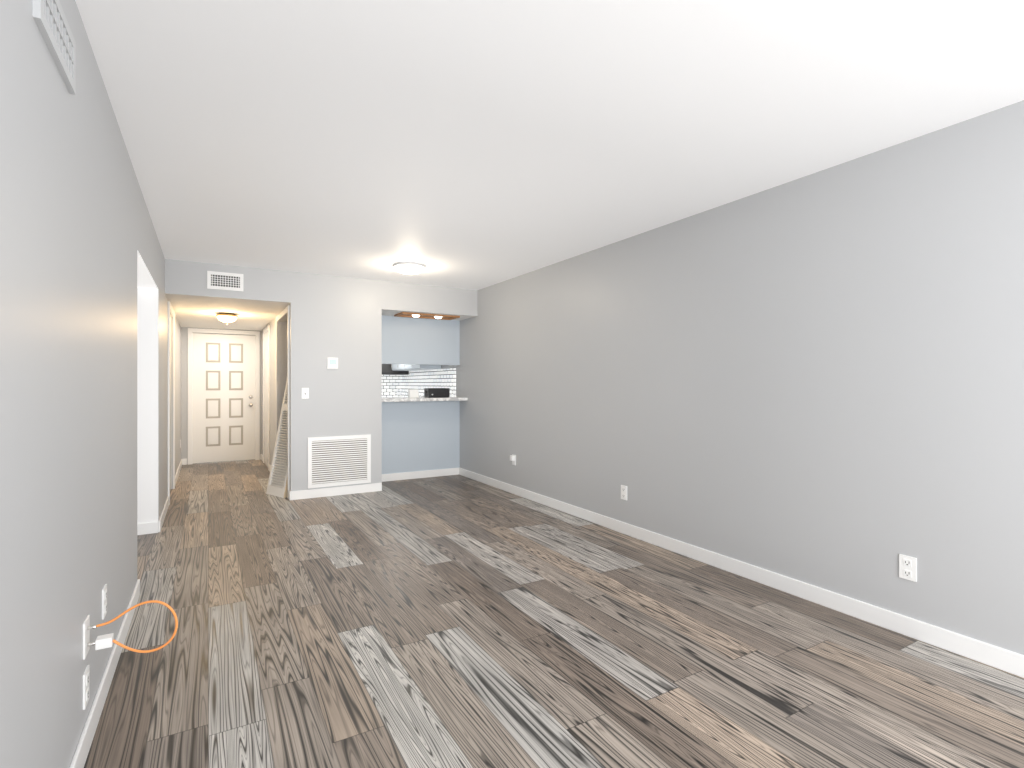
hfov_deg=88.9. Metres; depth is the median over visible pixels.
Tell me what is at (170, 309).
door frame
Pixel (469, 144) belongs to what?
ceiling
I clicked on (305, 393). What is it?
light switch
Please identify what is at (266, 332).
door frame
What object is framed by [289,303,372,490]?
wall
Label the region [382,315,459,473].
wall
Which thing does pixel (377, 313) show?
wall
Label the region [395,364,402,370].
upper cabinet
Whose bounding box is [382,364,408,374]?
range hood
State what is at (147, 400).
door frame
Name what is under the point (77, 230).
wall
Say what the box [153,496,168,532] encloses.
baseboard
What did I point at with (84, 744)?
baseboard
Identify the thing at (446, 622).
floor
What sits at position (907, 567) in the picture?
electrical outlet
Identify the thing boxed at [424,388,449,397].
toaster
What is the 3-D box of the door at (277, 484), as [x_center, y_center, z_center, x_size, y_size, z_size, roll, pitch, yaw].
[-2.503,0.273,5.955,0.375,1.956,0.426,0,0,38]
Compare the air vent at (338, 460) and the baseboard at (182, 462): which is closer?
the air vent at (338, 460)
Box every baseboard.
[69,579,139,767]
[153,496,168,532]
[175,459,184,484]
[289,483,381,499]
[382,468,456,481]
[457,468,1023,677]
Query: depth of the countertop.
6.66 m
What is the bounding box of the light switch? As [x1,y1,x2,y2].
[302,388,308,398]
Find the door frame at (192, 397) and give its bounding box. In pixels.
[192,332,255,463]
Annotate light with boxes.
[216,313,237,323]
[394,262,424,274]
[394,312,459,319]
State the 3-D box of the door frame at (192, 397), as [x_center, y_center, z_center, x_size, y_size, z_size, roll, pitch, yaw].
[-4.589,0.220,8.332,0.880,2.040,0.120,0,0,-30]
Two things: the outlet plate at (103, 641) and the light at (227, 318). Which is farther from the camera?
the light at (227, 318)
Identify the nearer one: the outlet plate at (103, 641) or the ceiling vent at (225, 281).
the outlet plate at (103, 641)
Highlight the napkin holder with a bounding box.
[408,389,418,397]
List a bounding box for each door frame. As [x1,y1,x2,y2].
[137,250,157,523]
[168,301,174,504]
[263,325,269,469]
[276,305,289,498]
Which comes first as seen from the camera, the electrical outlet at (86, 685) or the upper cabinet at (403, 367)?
the electrical outlet at (86, 685)
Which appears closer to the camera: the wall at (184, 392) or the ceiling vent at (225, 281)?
the ceiling vent at (225, 281)
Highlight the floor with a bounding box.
[84,460,1023,767]
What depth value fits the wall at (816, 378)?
2.99 m
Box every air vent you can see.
[33,0,75,94]
[308,434,370,488]
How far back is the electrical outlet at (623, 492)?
4.32 m
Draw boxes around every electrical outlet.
[83,665,89,709]
[102,584,106,619]
[510,454,515,464]
[621,485,626,499]
[899,554,916,581]
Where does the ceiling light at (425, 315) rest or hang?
attached to the soffit
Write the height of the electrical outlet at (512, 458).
0.116 m
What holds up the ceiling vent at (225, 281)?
in the soffit
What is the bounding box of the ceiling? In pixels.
[75,0,1023,289]
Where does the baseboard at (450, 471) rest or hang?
attached to the wall at (420, 435)
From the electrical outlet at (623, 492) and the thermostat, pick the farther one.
the thermostat
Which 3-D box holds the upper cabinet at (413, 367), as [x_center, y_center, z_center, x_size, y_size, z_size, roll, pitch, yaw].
[-1.270,-0.544,7.749,0.332,0.648,0.333,0,0,-30]
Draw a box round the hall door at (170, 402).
[170,316,170,489]
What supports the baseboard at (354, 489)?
attached to the wall at (345, 398)
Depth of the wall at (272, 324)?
7.15 m
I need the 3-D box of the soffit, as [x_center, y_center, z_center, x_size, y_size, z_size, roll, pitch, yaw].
[-2.892,-1.034,7.573,3.340,0.329,4.000,0,0,-30]
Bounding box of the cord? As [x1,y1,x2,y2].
[96,600,177,652]
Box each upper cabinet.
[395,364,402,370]
[403,364,410,370]
[411,364,440,370]
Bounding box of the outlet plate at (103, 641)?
[83,615,113,659]
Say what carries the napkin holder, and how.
on the countertop
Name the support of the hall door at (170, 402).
in the wall at (77, 230)
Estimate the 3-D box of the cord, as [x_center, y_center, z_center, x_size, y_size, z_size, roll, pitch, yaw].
[-1.313,0.858,1.834,0.237,0.181,0.015,0,0,-24]
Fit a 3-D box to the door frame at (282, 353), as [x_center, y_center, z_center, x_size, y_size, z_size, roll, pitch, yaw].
[-2.704,0.195,6.144,0.019,2.090,1.180,0,0,-30]
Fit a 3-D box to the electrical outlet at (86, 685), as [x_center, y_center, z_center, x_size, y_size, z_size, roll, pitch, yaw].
[-1.439,1.025,1.766,0.008,0.116,0.072,0,0,-30]
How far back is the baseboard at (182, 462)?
7.25 m
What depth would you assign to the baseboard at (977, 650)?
2.97 m
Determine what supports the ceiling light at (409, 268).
attached to the ceiling
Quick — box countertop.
[382,397,467,401]
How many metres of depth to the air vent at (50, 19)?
1.40 m
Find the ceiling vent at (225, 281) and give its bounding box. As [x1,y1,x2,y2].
[207,271,242,290]
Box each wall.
[0,0,180,767]
[181,327,261,464]
[262,314,286,464]
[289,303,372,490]
[373,309,381,482]
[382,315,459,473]
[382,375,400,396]
[401,100,1023,654]
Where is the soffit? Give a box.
[165,259,476,330]
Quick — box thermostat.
[327,358,337,368]
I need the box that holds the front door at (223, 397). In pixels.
[193,333,254,462]
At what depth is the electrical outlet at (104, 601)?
2.06 m

